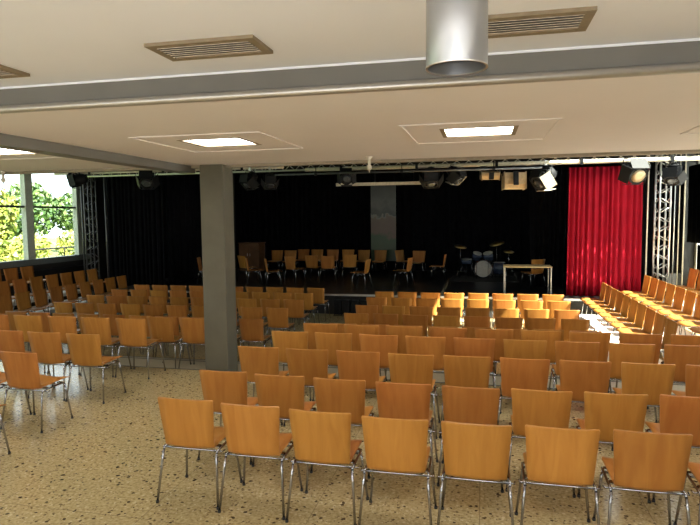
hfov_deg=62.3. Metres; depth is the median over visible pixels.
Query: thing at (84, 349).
chair
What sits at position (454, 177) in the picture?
spotlight
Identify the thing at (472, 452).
chair
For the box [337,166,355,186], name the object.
spotlight
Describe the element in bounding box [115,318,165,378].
chair
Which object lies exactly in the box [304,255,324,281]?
chair
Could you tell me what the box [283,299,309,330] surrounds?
chair
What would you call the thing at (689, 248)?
wall
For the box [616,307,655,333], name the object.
chair
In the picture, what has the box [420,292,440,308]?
chair
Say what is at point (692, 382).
chair
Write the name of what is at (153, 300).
chair
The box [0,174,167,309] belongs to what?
wall
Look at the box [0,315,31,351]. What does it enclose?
chair
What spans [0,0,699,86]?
ceiling
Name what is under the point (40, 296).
chair
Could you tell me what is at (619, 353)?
chair
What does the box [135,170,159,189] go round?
spotlight
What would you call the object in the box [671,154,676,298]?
upright pole
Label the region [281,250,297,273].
chair
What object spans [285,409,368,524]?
chair
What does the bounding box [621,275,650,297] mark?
chair
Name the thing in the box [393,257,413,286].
chair
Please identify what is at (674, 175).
spotlight
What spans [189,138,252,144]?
diffuser
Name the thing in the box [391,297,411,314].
chair
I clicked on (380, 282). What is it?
stage
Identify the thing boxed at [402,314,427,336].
chair
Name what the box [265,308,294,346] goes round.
chair
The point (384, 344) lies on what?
chair
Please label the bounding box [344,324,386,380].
chair
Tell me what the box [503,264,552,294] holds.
table
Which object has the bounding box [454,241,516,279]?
drum kit
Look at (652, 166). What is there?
stage curtain
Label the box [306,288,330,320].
chair
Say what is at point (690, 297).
chair
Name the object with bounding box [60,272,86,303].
chair
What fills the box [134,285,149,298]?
chair
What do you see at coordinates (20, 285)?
chair
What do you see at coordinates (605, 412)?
chair
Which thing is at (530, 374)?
chair
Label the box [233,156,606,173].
beam
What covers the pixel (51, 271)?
trim
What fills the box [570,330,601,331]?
chair
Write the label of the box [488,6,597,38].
ceiling vent
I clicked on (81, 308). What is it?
chair
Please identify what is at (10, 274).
chair
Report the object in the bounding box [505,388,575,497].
chair
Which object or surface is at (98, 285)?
chair
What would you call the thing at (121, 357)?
trim
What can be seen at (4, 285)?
chair
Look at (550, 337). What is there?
chair
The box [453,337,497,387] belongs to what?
chair
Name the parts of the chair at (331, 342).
backrest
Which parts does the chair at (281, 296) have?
backrest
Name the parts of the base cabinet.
door, door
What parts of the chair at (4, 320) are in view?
backrest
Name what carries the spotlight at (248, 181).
hanging from the rail at (274, 167)
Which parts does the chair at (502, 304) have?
backrest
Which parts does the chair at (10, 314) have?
backrest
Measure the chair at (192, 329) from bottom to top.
0.825 m
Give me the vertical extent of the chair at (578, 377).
0.825 m
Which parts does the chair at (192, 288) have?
backrest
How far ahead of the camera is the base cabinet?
21.50 m
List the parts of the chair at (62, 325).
backrest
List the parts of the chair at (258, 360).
backrest, seat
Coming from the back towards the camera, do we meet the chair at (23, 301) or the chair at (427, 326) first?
the chair at (23, 301)
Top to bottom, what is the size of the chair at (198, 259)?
0.826 m
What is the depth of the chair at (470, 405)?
4.57 m
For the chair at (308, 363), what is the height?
0.825 m
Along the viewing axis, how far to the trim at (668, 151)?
7.68 m
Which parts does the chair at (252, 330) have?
backrest, seat frame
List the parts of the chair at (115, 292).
backrest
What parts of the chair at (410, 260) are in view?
backrest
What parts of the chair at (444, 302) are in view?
backrest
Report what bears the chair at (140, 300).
on the floor at (199, 349)
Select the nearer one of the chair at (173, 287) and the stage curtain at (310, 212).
the chair at (173, 287)
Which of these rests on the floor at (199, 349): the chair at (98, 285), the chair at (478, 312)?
the chair at (478, 312)
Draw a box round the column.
[200,164,237,370]
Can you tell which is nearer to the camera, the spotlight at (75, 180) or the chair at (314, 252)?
the spotlight at (75, 180)
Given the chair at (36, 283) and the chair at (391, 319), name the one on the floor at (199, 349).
the chair at (391, 319)
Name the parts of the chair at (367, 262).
backrest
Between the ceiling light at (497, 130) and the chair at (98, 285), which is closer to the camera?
the ceiling light at (497, 130)
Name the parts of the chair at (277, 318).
backrest, seat frame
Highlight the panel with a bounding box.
[371,185,395,260]
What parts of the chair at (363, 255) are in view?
backrest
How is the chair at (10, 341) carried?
on the floor at (101, 465)
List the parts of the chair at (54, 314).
backrest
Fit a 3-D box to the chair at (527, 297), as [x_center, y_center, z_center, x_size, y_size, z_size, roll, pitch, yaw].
[3.947,1.087,12.943,0.518,0.826,0.505,0,5,13]
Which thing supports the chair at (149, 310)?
on the floor at (199, 349)
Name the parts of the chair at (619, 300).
seat, backrest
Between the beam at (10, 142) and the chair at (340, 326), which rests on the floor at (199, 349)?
the chair at (340, 326)
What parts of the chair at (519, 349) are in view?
backrest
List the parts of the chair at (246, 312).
backrest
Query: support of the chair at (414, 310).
on the floor at (199, 349)
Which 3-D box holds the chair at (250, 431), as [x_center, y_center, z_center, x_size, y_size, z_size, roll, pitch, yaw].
[-0.671,1.417,4.427,0.525,0.825,0.508,0,5,13]
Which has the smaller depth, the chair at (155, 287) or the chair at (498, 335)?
the chair at (498, 335)
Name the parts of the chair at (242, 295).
backrest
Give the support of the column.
on the floor at (439, 377)
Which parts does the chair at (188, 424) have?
leg, leg, backrest, seat frame, leg, seat, leg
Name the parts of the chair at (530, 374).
leg, seat frame, backrest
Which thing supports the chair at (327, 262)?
on the stage
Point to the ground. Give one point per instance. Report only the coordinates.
(54, 251)
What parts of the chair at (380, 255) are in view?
backrest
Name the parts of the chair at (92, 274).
backrest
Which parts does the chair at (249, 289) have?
backrest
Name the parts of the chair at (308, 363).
backrest, seat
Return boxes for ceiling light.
[0,148,64,159]
[128,131,302,152]
[398,118,562,143]
[680,126,699,134]
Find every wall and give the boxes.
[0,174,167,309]
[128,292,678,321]
[233,153,697,285]
[694,153,699,288]
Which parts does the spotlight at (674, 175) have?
barn door, barn door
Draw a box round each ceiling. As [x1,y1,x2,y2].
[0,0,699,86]
[0,73,699,171]
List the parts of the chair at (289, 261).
backrest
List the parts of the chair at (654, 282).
seat, backrest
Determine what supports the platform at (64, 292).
on the floor at (199, 349)
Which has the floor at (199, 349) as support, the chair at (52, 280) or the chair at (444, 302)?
the chair at (444, 302)
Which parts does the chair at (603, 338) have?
backrest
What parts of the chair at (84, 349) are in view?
leg, backrest, leg, seat frame, leg, seat, leg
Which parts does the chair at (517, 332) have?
backrest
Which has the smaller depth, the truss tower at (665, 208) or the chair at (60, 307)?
the chair at (60, 307)
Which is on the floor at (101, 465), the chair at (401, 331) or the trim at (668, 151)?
the chair at (401, 331)
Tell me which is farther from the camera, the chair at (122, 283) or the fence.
the fence
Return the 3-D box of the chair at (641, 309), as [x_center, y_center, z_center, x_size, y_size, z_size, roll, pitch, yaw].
[4.736,1.117,9.886,0.505,0.826,0.518,0,5,10]
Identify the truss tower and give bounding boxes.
[83,174,99,294]
[652,154,672,298]
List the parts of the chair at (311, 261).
backrest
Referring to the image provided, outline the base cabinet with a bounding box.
[238,242,264,271]
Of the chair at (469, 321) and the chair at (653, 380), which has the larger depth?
the chair at (469, 321)
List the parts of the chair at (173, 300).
backrest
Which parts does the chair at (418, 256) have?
backrest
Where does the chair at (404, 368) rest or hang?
on the floor at (101, 465)
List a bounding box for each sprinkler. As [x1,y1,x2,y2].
[0,171,6,183]
[365,156,372,172]
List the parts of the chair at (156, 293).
backrest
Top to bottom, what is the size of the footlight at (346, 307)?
0.420 m
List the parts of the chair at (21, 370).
leg, backrest, leg, seat frame, leg, seat, leg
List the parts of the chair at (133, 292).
backrest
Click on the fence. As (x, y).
(68, 246)
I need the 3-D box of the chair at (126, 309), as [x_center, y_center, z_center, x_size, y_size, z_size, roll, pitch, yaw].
[-4.442,1.238,12.090,0.518,0.826,0.505,0,5,13]
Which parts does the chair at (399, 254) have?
backrest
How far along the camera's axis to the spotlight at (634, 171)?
11.70 m
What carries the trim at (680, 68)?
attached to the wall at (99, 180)
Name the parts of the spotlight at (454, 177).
barn door, barn door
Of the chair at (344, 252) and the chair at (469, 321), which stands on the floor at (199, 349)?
the chair at (469, 321)
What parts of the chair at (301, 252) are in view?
backrest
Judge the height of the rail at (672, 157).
0.987 m
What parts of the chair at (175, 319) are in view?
backrest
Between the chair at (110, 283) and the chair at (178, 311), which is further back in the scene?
the chair at (110, 283)
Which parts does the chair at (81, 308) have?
backrest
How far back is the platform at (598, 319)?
12.07 m
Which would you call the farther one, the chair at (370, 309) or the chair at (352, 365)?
the chair at (370, 309)
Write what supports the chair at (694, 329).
on the platform at (687, 332)
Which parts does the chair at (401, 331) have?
backrest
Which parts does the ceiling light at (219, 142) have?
frame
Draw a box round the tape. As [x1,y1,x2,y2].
[440,279,448,294]
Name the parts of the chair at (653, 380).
seat, backrest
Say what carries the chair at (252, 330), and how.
on the floor at (199, 349)
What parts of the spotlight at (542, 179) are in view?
barn door, barn door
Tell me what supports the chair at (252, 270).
on the stage
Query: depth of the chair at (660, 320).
8.84 m
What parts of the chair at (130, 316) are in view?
backrest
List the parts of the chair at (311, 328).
backrest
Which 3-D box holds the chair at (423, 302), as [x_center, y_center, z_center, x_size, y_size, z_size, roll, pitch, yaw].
[1.661,1.148,12.454,0.518,0.826,0.505,0,5,13]
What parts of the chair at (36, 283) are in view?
backrest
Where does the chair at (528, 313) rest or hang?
on the floor at (199, 349)
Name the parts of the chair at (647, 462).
leg, seat, leg, seat frame, backrest, leg, leg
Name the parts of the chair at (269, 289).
backrest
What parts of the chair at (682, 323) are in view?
seat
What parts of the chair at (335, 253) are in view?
backrest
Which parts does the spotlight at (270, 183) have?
barn door, barn door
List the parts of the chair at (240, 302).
backrest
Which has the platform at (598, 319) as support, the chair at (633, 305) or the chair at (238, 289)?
the chair at (633, 305)
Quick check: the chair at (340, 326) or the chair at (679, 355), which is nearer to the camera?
the chair at (679, 355)
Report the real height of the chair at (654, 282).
0.826 m
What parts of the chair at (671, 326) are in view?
backrest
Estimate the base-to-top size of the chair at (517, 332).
0.826 m
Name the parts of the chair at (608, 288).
seat, backrest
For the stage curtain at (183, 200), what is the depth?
18.60 m
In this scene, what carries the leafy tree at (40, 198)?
on the ground
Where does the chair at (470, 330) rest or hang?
on the floor at (199, 349)
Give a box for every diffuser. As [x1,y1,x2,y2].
[0,149,28,153]
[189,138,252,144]
[445,127,512,135]
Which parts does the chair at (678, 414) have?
seat, seat frame, backrest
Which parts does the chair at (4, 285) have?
backrest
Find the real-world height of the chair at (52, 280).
0.826 m
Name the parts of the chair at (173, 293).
backrest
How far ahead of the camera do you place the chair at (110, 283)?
16.36 m
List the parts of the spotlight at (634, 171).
barn door, barn door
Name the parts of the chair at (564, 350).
leg, seat frame, backrest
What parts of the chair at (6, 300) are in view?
backrest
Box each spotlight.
[66,172,87,189]
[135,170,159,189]
[239,167,259,190]
[261,167,278,189]
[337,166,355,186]
[419,164,443,188]
[446,163,466,184]
[528,160,556,190]
[617,158,650,184]
[659,156,687,185]
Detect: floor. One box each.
[0,362,699,524]
[24,290,699,378]
[64,353,684,384]
[66,357,684,393]
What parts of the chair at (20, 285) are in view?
backrest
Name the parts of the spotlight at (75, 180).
barn door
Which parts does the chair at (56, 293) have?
backrest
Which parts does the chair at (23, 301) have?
backrest, seat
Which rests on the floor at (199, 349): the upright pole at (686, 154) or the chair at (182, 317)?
the chair at (182, 317)
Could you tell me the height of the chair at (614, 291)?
0.826 m
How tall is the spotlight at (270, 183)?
0.578 m
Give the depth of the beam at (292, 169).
15.29 m
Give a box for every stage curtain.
[105,172,165,295]
[165,171,202,284]
[234,169,374,270]
[376,161,684,273]
[529,166,568,286]
[566,166,642,295]
[641,161,668,290]
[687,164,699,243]
[696,245,699,286]
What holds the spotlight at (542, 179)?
hanging from the rail at (672, 157)
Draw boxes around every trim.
[0,38,699,88]
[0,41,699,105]
[0,62,699,113]
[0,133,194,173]
[0,149,699,174]
[1,264,93,294]
[109,355,684,383]
[111,365,674,394]
[121,357,683,384]
[128,290,641,301]
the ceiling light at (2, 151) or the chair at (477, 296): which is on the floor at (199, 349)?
the chair at (477, 296)
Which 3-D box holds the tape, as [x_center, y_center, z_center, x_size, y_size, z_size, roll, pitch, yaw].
[2.786,0.666,16.805,0.070,0.004,4.000,0,5,13]
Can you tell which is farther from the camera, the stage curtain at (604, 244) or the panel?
the panel
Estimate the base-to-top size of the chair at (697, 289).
0.826 m
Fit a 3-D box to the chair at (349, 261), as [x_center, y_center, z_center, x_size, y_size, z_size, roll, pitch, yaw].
[-0.010,0.149,18.517,0.518,0.826,0.505,-1,4,-1]
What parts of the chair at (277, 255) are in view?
backrest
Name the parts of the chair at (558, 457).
leg, leg, seat, seat frame, backrest, leg, leg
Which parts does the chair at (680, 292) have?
seat, backrest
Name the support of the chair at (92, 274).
on the platform at (73, 306)
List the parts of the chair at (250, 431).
leg, leg, backrest, seat frame, leg, seat, leg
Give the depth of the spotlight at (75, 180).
14.89 m
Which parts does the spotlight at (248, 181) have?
barn door, barn door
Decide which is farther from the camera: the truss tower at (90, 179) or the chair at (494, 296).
the truss tower at (90, 179)
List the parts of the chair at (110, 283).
backrest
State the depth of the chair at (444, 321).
10.06 m
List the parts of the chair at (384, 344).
backrest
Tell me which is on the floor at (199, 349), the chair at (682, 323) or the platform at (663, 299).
the platform at (663, 299)
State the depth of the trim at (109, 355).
10.13 m
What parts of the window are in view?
sill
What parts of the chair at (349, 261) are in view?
backrest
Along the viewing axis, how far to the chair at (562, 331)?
8.73 m
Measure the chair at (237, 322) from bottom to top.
0.826 m
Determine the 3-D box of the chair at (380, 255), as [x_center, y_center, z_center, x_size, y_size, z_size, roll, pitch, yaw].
[1.026,-0.008,20.400,0.518,0.826,0.505,1,5,17]
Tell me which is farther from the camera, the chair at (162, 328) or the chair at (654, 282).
the chair at (654, 282)
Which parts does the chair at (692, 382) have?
seat, backrest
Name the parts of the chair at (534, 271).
backrest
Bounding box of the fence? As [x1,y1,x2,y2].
[35,246,73,255]
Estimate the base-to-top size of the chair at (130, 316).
0.826 m
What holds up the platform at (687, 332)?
on the floor at (199, 349)
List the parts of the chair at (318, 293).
backrest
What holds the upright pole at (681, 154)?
on the stage
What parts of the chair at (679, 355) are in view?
backrest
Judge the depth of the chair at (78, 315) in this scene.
10.64 m
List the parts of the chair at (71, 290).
backrest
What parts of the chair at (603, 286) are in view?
seat, backrest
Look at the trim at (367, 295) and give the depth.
14.95 m
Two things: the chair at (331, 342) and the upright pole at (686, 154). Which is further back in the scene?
the upright pole at (686, 154)
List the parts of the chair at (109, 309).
backrest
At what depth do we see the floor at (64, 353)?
10.02 m
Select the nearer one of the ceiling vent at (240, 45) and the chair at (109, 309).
the ceiling vent at (240, 45)
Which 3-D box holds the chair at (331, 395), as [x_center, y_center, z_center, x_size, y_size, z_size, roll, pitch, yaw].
[-0.034,1.360,5.072,0.525,0.825,0.508,1,5,13]
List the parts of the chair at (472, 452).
leg, leg, seat frame, backrest, leg, leg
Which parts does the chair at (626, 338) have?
backrest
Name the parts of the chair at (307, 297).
backrest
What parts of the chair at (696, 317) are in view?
seat, backrest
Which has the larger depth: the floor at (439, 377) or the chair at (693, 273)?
the chair at (693, 273)
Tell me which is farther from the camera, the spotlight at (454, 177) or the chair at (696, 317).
the spotlight at (454, 177)
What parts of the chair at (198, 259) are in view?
backrest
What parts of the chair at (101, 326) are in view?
backrest, seat frame, leg, seat, leg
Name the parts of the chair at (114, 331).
backrest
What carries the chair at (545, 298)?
on the floor at (199, 349)
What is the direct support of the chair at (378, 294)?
on the floor at (199, 349)
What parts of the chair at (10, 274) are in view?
backrest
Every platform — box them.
[12,290,80,305]
[14,296,105,315]
[579,315,676,381]
[612,308,690,352]
[651,299,698,328]
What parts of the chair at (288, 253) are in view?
backrest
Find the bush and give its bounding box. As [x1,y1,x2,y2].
[11,229,74,259]
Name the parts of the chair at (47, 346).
backrest, seat frame, leg, seat, leg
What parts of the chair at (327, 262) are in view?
backrest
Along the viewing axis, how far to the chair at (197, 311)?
11.51 m
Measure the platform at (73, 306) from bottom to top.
0.280 m
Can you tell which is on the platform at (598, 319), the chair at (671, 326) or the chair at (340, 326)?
the chair at (671, 326)
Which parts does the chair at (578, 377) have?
backrest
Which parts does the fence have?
rail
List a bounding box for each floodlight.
[480,166,499,179]
[501,166,526,189]
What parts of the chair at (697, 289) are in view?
seat, backrest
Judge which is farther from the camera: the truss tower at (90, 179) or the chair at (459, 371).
the truss tower at (90, 179)
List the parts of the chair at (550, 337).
backrest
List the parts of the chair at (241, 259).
backrest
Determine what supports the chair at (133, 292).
on the floor at (199, 349)
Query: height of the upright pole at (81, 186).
4.000 m
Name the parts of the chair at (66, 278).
backrest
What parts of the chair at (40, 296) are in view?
backrest, seat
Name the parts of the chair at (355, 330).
backrest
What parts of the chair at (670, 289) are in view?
seat, backrest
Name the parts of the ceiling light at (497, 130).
frame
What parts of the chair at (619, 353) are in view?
backrest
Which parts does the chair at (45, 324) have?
backrest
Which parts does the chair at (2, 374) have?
seat, leg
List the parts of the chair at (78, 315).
backrest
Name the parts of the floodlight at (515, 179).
plate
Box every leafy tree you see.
[0,181,73,237]
[0,188,20,261]
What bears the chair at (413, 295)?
on the floor at (199, 349)
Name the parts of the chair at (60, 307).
backrest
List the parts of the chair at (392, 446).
leg, leg, backrest, seat frame, seat, leg, leg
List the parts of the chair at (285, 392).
backrest, seat frame, seat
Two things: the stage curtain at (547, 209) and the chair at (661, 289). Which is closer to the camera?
the chair at (661, 289)
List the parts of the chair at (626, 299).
seat, backrest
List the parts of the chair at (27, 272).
backrest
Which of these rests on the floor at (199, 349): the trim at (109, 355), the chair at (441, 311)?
the chair at (441, 311)
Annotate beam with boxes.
[87,155,650,176]
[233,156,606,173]
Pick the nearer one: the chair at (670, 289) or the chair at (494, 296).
the chair at (670, 289)
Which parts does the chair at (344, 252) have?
backrest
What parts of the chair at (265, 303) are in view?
backrest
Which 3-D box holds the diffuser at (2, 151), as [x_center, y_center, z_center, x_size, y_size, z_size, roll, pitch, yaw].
[-3.885,-1.248,6.422,0.600,0.018,0.500,0,5,13]
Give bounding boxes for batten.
[336,162,420,185]
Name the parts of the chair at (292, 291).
backrest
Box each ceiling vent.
[0,64,29,78]
[144,34,272,60]
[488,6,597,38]
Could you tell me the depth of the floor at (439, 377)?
8.96 m
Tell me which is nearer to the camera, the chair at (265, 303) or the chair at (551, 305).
the chair at (551, 305)
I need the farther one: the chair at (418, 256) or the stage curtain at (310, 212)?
the stage curtain at (310, 212)
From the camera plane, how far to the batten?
13.32 m
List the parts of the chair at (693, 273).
backrest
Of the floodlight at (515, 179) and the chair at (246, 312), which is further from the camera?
the floodlight at (515, 179)
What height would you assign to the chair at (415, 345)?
0.825 m
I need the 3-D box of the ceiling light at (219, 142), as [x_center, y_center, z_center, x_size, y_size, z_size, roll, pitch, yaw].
[-1.292,-1.232,5.874,1.300,0.058,1.280,0,5,13]
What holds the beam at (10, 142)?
attached to the ceiling at (638, 113)
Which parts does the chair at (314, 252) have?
backrest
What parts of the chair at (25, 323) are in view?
backrest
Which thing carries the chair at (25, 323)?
on the floor at (101, 465)
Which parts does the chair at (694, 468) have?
leg, seat frame, seat, leg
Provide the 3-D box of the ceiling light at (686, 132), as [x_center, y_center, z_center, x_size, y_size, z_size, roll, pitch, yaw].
[3.637,-1.193,4.754,1.300,0.058,1.280,0,5,13]
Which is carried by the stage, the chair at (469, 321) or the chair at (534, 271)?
the chair at (534, 271)
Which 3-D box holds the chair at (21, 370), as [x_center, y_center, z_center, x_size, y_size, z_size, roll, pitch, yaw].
[-3.331,1.307,6.171,0.525,0.825,0.508,1,5,14]
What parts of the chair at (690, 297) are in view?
seat, backrest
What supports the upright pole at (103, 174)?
on the floor at (199, 349)
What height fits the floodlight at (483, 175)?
0.355 m
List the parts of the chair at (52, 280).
backrest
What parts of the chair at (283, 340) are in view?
backrest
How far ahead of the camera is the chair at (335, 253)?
21.27 m
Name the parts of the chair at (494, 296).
backrest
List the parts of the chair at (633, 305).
seat, backrest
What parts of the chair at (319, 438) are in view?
leg, leg, backrest, seat frame, leg, seat, leg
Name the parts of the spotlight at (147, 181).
barn door, barn door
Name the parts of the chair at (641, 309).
seat, backrest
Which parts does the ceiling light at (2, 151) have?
frame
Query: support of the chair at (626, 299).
on the platform at (598, 319)
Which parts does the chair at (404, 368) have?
backrest, seat frame, leg, leg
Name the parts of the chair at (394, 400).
backrest, seat, seat frame, leg, leg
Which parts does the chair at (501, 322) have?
backrest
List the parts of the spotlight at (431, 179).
barn door, barn door, barn door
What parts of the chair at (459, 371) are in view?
leg, backrest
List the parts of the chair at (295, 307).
backrest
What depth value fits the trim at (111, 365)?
8.33 m
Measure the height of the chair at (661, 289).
0.826 m
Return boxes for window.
[0,174,89,268]
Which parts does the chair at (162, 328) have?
backrest, seat frame, seat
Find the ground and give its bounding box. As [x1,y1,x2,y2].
[8,238,74,258]
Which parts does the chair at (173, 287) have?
backrest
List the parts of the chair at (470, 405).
leg, backrest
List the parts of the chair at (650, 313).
seat, backrest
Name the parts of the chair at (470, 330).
backrest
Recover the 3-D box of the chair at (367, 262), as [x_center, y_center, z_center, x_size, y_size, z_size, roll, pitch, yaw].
[0.305,0.316,16.348,0.505,0.826,0.518,1,5,21]
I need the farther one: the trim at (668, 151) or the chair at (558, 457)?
the trim at (668, 151)
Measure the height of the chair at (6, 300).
0.826 m
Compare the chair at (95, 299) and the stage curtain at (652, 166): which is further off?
the stage curtain at (652, 166)
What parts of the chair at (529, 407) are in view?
leg, seat frame, backrest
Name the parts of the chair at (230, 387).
backrest, seat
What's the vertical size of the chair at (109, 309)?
0.826 m
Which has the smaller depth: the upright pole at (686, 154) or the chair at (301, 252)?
the upright pole at (686, 154)
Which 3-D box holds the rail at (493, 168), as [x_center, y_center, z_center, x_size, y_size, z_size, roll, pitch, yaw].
[1.117,-2.483,12.508,5.800,1.094,0.068,0,5,13]
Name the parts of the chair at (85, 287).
backrest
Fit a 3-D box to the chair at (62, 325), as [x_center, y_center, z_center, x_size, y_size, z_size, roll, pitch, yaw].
[-3.990,1.142,8.366,0.525,0.825,0.508,0,5,12]
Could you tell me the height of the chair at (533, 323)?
0.826 m
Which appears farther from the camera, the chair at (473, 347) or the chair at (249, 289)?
the chair at (249, 289)
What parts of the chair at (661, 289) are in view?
seat, backrest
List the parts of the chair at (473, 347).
backrest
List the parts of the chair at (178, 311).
backrest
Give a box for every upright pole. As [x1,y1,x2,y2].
[80,186,85,277]
[103,174,109,295]
[645,155,649,274]
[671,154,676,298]
[676,154,681,284]
[681,154,686,285]
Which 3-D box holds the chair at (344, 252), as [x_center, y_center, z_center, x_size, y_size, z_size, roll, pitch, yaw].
[-0.110,-0.041,20.964,0.518,0.826,0.505,0,5,13]
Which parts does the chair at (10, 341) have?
backrest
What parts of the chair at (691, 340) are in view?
backrest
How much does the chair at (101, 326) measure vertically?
0.825 m
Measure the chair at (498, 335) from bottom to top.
0.825 m
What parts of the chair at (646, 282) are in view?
seat, backrest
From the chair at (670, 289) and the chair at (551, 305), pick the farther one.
the chair at (551, 305)
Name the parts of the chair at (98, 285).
backrest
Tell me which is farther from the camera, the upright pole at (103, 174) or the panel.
the panel
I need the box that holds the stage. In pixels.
[116,268,674,299]
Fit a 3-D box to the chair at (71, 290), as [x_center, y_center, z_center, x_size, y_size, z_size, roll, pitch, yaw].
[-6.912,0.971,14.786,0.505,0.826,0.518,0,5,11]
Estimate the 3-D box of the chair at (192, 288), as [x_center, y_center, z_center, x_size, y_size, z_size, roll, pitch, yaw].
[-3.889,0.991,15.178,0.518,0.826,0.505,1,5,14]
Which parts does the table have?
leg, leg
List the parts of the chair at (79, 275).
backrest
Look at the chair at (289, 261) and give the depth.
17.69 m
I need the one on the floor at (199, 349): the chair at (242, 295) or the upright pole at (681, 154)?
the chair at (242, 295)
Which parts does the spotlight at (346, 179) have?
barn door, barn door, barn door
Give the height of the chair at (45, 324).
0.826 m
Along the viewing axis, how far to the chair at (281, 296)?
13.39 m
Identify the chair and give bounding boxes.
[0,281,25,310]
[0,294,29,314]
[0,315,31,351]
[0,330,52,395]
[0,351,72,432]
[0,371,31,414]
[0,404,10,453]
[3,268,33,298]
[5,311,28,350]
[12,278,43,313]
[13,315,63,373]
[14,291,46,312]
[20,266,48,295]
[27,331,88,400]
[29,276,49,310]
[29,312,67,350]
[32,288,53,311]
[45,274,73,304]
[47,316,99,374]
[49,286,77,315]
[52,313,80,333]
[53,302,77,321]
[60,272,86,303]
[64,284,86,302]
[65,333,126,403]
[74,270,92,285]
[75,302,94,324]
[77,314,115,353]
[79,281,105,302]
[80,317,131,376]
[86,295,104,314]
[87,269,104,282]
[92,279,111,303]
[97,303,118,343]
[103,314,140,355]
[105,277,128,303]
[106,295,123,314]
[111,289,127,314]
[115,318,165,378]
[117,275,126,288]
[120,304,140,318]
[126,296,144,312]
[129,315,166,356]
[130,289,149,314]
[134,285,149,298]
[143,304,162,316]
[146,316,191,367]
[148,296,167,314]
[150,290,170,316]
[152,285,169,302]
[155,316,192,356]
[156,397,242,509]
[166,305,188,346]
[169,290,190,316]
[169,297,191,329]
[170,285,189,300]
[178,317,204,367]
[182,317,203,357]
[188,286,202,316]
[189,291,202,310]
[191,297,203,305]
[191,305,203,316]
[197,257,202,283]
[197,369,258,464]
[218,403,302,519]
[236,287,242,291]
[236,292,247,319]
[236,298,264,331]
[236,307,247,345]
[237,255,257,280]
[238,318,271,360]
[238,346,288,425]
[240,307,271,346]
[245,258,261,285]
[246,287,264,319]
[252,292,269,306]
[252,373,315,466]
[260,299,287,330]
[264,258,281,286]
[265,287,282,319]
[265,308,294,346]
[268,250,283,272]
[271,330,311,400]
[273,292,298,327]
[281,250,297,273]
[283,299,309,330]
[283,348,335,426]
[284,256,305,282]
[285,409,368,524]
[286,287,309,317]
[294,293,319,325]
[295,249,310,270]
[303,323,338,378]
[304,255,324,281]
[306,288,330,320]
[307,250,322,272]
[310,377,373,478]
[312,332,351,400]
[319,256,337,282]
[324,250,339,271]
[330,323,356,332]
[336,350,385,390]
[339,250,353,271]
[342,255,357,278]
[344,313,368,324]
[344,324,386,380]
[351,259,371,288]
[354,250,370,271]
[355,305,377,323]
[358,415,437,524]
[359,334,397,392]
[362,323,388,334]
[366,297,386,313]
[371,250,387,274]
[373,313,397,325]
[375,291,393,305]
[375,381,438,484]
[382,305,404,324]
[384,325,421,380]
[388,353,440,438]
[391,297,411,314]
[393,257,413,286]
[394,250,407,274]
[397,292,416,305]
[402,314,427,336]
[405,336,445,376]
[409,251,426,274]
[409,306,433,325]
[416,298,436,317]
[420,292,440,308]
[427,326,455,336]
[429,254,446,280]
[429,327,466,355]
[433,315,458,327]
[437,307,460,327]
[437,385,503,492]
[437,421,515,524]
[439,355,490,438]
[441,299,463,326]
[444,293,464,315]
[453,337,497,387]
[462,327,491,372]
[464,316,489,327]
[465,307,489,316]
[467,299,488,307]
[468,293,488,299]
[474,328,513,362]
[490,293,512,326]
[491,300,515,328]
[493,317,522,364]
[494,308,518,328]
[494,328,526,373]
[497,357,549,423]
[500,339,546,413]
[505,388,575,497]
[515,425,599,524]
[517,294,537,310]
[519,300,542,319]
[520,259,545,288]
[521,330,560,389]
[522,309,548,328]
[528,318,555,329]
[533,329,563,340]
[542,294,563,308]
[547,301,570,317]
[548,341,599,390]
[554,309,579,329]
[555,360,612,450]
[561,319,589,340]
[569,331,611,392]
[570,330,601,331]
[575,391,650,503]
[580,282,606,317]
[584,285,612,323]
[588,288,617,330]
[592,291,623,331]
[592,429,692,524]
[597,294,630,330]
[603,298,638,342]
[608,333,662,392]
[609,302,646,342]
[609,343,657,422]
[612,362,675,422]
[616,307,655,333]
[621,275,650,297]
[627,277,658,305]
[633,280,666,315]
[641,283,675,315]
[645,394,699,502]
[647,344,699,422]
[648,286,685,315]
[652,312,666,334]
[657,290,696,334]
[660,318,677,381]
[660,334,699,363]
[666,268,698,299]
[666,294,699,334]
[672,364,699,396]
[673,461,699,524]
[674,270,699,310]
[677,321,699,334]
[688,327,699,334]
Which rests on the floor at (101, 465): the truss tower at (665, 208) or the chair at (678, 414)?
the chair at (678, 414)
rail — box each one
[54,166,283,174]
[275,160,541,175]
[305,154,699,171]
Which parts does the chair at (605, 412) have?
seat, seat frame, backrest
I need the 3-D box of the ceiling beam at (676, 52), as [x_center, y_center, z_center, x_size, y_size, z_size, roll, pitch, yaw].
[-1.955,-1.152,3.994,19.600,0.160,0.020,0,5,13]
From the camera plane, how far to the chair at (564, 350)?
6.17 m
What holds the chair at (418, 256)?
on the stage
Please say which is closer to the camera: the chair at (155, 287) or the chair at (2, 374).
the chair at (2, 374)
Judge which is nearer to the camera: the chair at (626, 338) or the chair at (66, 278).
the chair at (626, 338)
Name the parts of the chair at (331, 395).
backrest, seat frame, seat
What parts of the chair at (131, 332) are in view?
leg, backrest, leg, seat frame, leg, seat, leg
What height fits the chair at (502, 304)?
0.826 m
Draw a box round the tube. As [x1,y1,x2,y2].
[426,0,487,75]
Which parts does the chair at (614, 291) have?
seat, backrest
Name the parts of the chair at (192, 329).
backrest, leg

